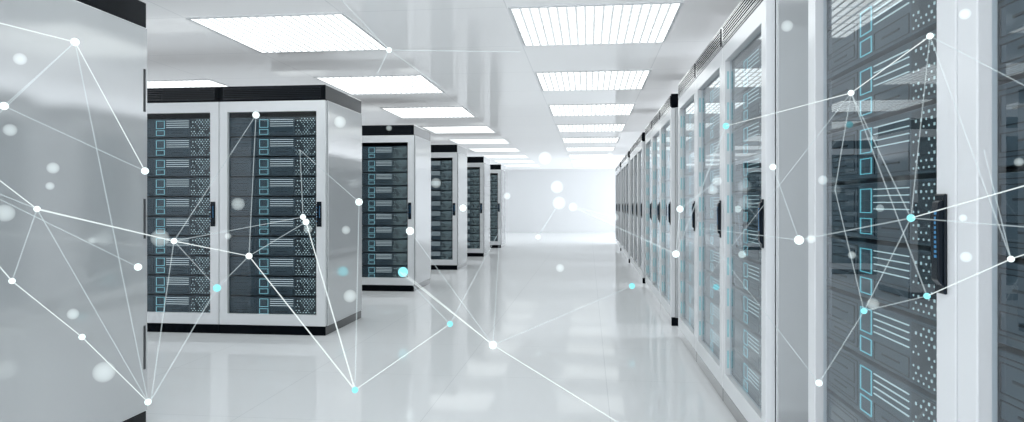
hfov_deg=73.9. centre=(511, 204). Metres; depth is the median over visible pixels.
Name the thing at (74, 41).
node network
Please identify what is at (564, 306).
floor
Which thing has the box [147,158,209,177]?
server
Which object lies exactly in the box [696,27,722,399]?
rack
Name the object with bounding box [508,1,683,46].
recessed light
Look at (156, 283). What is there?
server
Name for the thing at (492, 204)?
server
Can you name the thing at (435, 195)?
server
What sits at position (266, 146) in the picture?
server
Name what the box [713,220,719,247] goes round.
server
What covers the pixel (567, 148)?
recessed light
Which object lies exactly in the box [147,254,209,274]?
server
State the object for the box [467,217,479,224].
server
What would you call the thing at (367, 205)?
server
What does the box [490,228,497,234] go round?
server
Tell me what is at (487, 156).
recessed light
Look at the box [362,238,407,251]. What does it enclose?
server
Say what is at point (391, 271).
server
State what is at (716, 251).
server
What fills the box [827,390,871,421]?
server
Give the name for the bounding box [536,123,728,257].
node network
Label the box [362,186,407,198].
server
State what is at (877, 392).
server
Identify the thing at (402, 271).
node network
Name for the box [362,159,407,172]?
server
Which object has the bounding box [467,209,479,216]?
server
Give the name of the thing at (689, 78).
vent grille
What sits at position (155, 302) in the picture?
server
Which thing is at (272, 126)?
server
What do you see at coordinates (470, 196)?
server
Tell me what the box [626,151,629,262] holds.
rack
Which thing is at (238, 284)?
server
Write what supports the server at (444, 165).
in the rack at (458, 154)
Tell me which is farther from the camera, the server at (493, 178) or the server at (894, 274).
the server at (493, 178)
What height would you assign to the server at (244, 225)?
0.164 m
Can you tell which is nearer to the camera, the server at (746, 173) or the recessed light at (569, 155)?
the server at (746, 173)
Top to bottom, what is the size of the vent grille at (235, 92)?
0.104 m
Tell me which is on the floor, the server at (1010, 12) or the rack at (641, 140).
the rack at (641, 140)
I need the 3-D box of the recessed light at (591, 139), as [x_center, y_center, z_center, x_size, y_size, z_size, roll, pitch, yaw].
[1.737,-1.415,15.061,1.240,0.010,1.200,0,0,6]
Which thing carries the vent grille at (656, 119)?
attached to the rack at (656, 119)
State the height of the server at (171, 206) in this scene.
0.164 m
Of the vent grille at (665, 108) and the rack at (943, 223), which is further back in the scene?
the vent grille at (665, 108)
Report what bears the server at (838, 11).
in the rack at (943, 223)
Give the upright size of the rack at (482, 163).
2.200 m
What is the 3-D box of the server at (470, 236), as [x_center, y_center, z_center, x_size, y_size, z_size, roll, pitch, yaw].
[-1.072,0.729,15.350,0.900,0.164,0.623,0,0,6]
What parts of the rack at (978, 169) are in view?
door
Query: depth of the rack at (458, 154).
12.00 m
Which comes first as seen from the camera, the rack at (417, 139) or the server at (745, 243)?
the server at (745, 243)
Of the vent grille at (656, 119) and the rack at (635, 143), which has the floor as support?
the rack at (635, 143)
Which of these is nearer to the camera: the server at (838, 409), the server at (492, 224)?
the server at (838, 409)
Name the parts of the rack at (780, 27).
door, handle, panel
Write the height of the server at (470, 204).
0.164 m
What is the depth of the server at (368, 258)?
9.06 m
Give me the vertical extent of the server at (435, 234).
0.164 m
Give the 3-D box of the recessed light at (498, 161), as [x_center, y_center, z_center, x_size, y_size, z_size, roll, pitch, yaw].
[0.096,-1.415,22.561,1.240,0.010,1.200,0,0,6]
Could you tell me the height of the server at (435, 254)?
0.164 m
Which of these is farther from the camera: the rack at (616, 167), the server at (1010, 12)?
the rack at (616, 167)
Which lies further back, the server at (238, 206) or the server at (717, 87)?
the server at (238, 206)
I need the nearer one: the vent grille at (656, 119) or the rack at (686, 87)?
the rack at (686, 87)
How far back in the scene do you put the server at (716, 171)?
4.39 m
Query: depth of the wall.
27.55 m
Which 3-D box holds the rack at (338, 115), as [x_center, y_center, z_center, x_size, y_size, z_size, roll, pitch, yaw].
[-2.066,0.052,6.470,0.993,2.200,0.972,0,0,6]
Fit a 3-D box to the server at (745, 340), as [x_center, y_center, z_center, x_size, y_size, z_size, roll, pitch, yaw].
[1.524,0.729,3.444,0.623,0.164,0.900,0,0,6]
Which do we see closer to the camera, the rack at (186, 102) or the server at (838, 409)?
the server at (838, 409)
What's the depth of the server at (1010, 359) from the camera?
1.33 m
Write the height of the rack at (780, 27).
2.200 m
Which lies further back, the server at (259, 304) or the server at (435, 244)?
the server at (435, 244)
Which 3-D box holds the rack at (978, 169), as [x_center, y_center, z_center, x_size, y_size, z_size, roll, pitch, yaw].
[1.349,0.052,0.904,0.972,2.200,0.985,0,0,6]
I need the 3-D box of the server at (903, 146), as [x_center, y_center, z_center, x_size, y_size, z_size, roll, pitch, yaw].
[1.350,-0.158,1.895,0.623,0.164,0.900,0,0,6]
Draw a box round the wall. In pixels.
[505,169,614,232]
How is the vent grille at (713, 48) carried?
attached to the rack at (709, 65)
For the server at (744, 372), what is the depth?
3.55 m
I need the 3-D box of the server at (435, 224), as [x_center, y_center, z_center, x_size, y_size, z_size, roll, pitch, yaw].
[-1.410,0.374,12.338,0.900,0.164,0.623,0,0,6]
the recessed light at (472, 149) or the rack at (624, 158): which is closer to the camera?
the rack at (624, 158)
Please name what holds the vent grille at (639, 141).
attached to the rack at (641, 140)
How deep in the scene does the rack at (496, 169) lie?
17.94 m
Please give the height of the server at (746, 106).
0.164 m
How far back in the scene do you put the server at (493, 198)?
17.96 m
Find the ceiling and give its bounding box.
[140,0,740,169]
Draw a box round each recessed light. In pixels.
[147,79,231,87]
[186,13,387,52]
[314,75,444,94]
[381,106,475,117]
[420,125,496,133]
[448,138,510,143]
[467,148,520,151]
[483,155,528,157]
[494,160,534,162]
[504,165,539,166]
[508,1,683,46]
[534,70,651,90]
[548,103,635,115]
[556,124,625,131]
[561,137,619,142]
[565,147,614,150]
[568,154,611,157]
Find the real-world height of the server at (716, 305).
0.164 m
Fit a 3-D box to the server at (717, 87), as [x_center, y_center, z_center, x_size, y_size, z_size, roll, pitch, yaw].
[1.634,-0.691,4.423,0.623,0.164,0.900,0,0,6]
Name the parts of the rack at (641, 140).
glass pane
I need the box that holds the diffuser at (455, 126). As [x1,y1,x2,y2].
[424,126,492,132]
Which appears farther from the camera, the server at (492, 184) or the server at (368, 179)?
the server at (492, 184)
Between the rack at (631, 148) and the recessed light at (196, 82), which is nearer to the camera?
the recessed light at (196, 82)
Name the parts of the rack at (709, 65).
glass pane, handle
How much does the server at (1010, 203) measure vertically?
0.164 m
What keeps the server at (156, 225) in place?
in the rack at (186, 102)
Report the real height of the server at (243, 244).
0.164 m
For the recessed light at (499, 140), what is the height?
0.010 m
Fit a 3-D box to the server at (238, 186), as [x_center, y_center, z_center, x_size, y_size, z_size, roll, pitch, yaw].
[-2.083,-0.158,6.361,0.900,0.164,0.623,0,0,6]
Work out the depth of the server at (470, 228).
15.01 m
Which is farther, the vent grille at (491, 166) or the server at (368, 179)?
the vent grille at (491, 166)
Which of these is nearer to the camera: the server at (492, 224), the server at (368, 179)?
the server at (368, 179)
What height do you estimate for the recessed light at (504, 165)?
0.010 m
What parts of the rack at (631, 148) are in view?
door, glass pane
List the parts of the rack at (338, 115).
door, handle, panel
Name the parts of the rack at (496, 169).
door, panel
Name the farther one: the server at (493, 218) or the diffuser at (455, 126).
the server at (493, 218)
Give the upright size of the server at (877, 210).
0.164 m
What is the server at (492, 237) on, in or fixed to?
in the rack at (496, 169)
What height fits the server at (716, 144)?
0.164 m
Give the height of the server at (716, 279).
0.164 m
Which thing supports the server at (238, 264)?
in the rack at (338, 115)
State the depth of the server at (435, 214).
12.01 m
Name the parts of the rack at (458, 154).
door, panel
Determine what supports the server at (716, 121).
in the rack at (709, 65)
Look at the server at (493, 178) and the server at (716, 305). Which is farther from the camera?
the server at (493, 178)
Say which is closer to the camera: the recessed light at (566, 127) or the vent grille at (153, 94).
the vent grille at (153, 94)
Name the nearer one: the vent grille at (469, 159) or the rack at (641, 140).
the rack at (641, 140)
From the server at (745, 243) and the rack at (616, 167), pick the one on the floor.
the rack at (616, 167)
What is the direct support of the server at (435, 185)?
in the rack at (458, 154)
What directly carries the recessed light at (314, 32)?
in the ceiling
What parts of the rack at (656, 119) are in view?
glass pane, handle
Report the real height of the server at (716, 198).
0.164 m
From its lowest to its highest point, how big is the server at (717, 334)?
0.164 m
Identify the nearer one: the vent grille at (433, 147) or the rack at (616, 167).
the vent grille at (433, 147)
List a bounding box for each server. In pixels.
[147,118,209,138]
[147,138,209,157]
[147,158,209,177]
[147,178,209,196]
[147,197,209,215]
[147,216,209,234]
[147,235,209,254]
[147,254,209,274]
[147,274,209,293]
[147,293,209,312]
[229,117,315,137]
[229,137,315,157]
[229,157,315,176]
[229,177,315,196]
[229,197,315,215]
[229,216,315,235]
[229,235,315,255]
[229,255,315,275]
[229,275,315,295]
[229,295,315,314]
[362,146,407,159]
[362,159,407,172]
[362,173,407,185]
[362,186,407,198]
[362,200,407,211]
[362,212,407,224]
[362,225,407,238]
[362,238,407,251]
[362,252,407,264]
[362,265,407,277]
[431,160,452,170]
[431,170,452,180]
[431,181,452,190]
[431,191,452,199]
[431,201,452,209]
[431,210,452,219]
[431,220,452,229]
[431,230,452,239]
[431,240,452,249]
[431,250,452,259]
[467,169,479,176]
[467,177,479,184]
[467,185,479,192]
[467,193,479,200]
[467,201,479,208]
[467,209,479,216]
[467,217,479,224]
[467,225,479,232]
[467,233,479,240]
[467,241,479,247]
[490,175,497,181]
[490,182,497,187]
[490,188,497,194]
[490,195,497,201]
[490,202,497,207]
[490,208,497,214]
[490,215,497,221]
[490,222,497,227]
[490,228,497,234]
[490,235,497,240]
[713,110,719,140]
[713,138,719,167]
[713,166,719,193]
[713,194,719,219]
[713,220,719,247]
[713,246,719,275]
[713,273,719,304]
[714,82,719,113]
[714,301,719,332]
[715,329,719,359]
[732,44,760,98]
[732,81,760,129]
[732,118,760,159]
[732,154,760,190]
[732,191,760,224]
[732,224,760,261]
[732,255,760,298]
[732,286,760,335]
[732,317,760,372]
[732,347,760,407]
[827,0,871,29]
[827,0,936,80]
[827,29,936,131]
[827,103,936,182]
[827,178,936,245]
[827,237,936,321]
[827,288,936,395]
[827,339,936,421]
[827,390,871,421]
[998,0,1023,80]
[998,78,1023,166]
[998,171,1023,257]
[998,260,1023,350]
[998,347,1023,421]
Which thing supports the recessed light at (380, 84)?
in the ceiling
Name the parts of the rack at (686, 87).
glass pane, handle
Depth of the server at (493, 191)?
17.96 m
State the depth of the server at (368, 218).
9.06 m
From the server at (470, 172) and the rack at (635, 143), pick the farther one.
the server at (470, 172)
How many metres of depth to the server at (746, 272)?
3.54 m
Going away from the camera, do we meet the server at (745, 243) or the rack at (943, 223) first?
the rack at (943, 223)
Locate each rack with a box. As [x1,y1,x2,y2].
[0,0,146,421]
[147,87,219,332]
[219,85,361,335]
[362,125,430,291]
[431,145,466,269]
[467,157,489,256]
[490,164,505,247]
[615,167,616,244]
[617,166,618,247]
[618,162,620,250]
[621,159,622,253]
[623,155,625,257]
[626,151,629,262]
[630,146,633,269]
[633,140,637,275]
[637,132,645,283]
[645,120,651,295]
[652,109,660,309]
[660,94,677,325]
[678,61,696,361]
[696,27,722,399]
[722,0,807,421]
[808,0,957,421]
[958,0,1023,421]
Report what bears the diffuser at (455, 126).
attached to the recessed light at (435, 129)
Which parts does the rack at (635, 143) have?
glass pane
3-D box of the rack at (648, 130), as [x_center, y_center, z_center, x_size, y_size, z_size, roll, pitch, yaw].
[2.242,0.052,8.844,0.972,2.200,0.993,0,0,6]
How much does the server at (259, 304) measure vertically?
0.164 m
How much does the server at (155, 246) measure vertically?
0.164 m
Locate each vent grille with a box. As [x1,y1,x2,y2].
[147,88,214,100]
[223,86,320,99]
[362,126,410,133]
[431,145,454,150]
[467,157,481,161]
[490,165,498,168]
[637,134,641,145]
[645,122,650,135]
[652,110,659,127]
[660,96,669,118]
[678,63,694,96]
[696,29,720,74]
[723,0,759,42]
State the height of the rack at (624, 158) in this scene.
2.200 m
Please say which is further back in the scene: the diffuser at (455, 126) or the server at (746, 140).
the diffuser at (455, 126)
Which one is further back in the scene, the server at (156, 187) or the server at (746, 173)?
the server at (156, 187)
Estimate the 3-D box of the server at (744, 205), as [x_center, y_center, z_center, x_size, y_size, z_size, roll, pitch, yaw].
[1.524,0.019,3.444,0.623,0.164,0.900,0,0,6]
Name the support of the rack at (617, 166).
on the floor
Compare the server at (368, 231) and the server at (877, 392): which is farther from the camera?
the server at (368, 231)
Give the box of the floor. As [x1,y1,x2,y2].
[146,233,736,421]
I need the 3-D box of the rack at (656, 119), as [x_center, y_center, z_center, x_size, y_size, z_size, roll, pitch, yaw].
[2.132,0.052,7.862,0.972,2.200,0.985,0,0,6]
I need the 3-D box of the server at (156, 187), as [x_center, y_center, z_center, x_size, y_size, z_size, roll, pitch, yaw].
[-3.061,-0.158,6.471,0.900,0.164,0.623,0,0,6]
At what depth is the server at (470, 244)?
15.01 m
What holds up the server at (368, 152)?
in the rack at (417, 139)
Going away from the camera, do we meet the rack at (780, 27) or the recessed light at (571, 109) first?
the rack at (780, 27)
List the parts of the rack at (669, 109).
glass pane, handle, panel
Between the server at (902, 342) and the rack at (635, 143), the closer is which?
the server at (902, 342)
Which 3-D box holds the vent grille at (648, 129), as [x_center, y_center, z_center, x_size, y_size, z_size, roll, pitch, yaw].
[1.779,-0.982,8.892,0.004,0.104,0.903,0,0,6]
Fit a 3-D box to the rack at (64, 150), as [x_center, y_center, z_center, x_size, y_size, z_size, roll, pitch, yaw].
[-2.442,0.052,3.116,0.996,2.200,0.972,0,0,6]
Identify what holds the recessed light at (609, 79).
in the ceiling
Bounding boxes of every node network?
[0,23,151,404]
[36,112,634,421]
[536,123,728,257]
[727,33,1023,385]
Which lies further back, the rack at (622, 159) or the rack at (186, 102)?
the rack at (622, 159)
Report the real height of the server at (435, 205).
0.164 m
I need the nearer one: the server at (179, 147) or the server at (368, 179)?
the server at (179, 147)
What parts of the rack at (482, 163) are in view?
door, panel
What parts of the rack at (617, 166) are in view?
door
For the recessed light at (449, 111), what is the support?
in the ceiling
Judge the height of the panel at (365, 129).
0.104 m
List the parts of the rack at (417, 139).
door, handle, panel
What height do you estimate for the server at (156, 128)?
0.164 m
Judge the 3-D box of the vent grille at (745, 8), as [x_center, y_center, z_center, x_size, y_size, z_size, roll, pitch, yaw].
[1.170,-0.982,3.483,0.004,0.104,0.903,0,0,6]
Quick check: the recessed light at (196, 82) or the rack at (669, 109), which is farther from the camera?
the recessed light at (196, 82)
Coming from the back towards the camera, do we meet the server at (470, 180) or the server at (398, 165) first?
the server at (470, 180)
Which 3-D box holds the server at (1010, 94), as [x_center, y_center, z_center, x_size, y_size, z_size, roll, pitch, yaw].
[1.240,-0.158,0.917,0.623,0.164,0.900,0,0,6]
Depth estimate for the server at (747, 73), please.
3.54 m
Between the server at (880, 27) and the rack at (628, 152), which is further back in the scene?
the rack at (628, 152)
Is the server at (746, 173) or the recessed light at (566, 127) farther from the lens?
the recessed light at (566, 127)
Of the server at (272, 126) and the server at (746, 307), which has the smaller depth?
the server at (746, 307)
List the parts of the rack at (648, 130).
glass pane, handle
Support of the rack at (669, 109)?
on the floor
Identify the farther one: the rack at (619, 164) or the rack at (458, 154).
the rack at (619, 164)
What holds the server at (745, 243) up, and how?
in the rack at (780, 27)
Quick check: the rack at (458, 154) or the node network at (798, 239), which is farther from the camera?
the rack at (458, 154)
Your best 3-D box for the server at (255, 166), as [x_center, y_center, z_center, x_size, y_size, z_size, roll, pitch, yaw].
[-2.083,-0.336,6.361,0.900,0.164,0.623,0,0,6]
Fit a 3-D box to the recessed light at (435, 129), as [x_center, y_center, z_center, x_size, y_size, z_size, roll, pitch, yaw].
[-0.987,-1.415,12.928,1.240,0.010,1.200,0,0,6]
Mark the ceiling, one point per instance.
(474, 51)
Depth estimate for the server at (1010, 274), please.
1.33 m
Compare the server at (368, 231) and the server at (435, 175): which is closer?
the server at (368, 231)
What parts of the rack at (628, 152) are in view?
glass pane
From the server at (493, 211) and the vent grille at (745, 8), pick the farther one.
the server at (493, 211)
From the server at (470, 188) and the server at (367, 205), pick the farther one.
the server at (470, 188)
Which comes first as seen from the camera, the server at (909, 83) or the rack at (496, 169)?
the server at (909, 83)

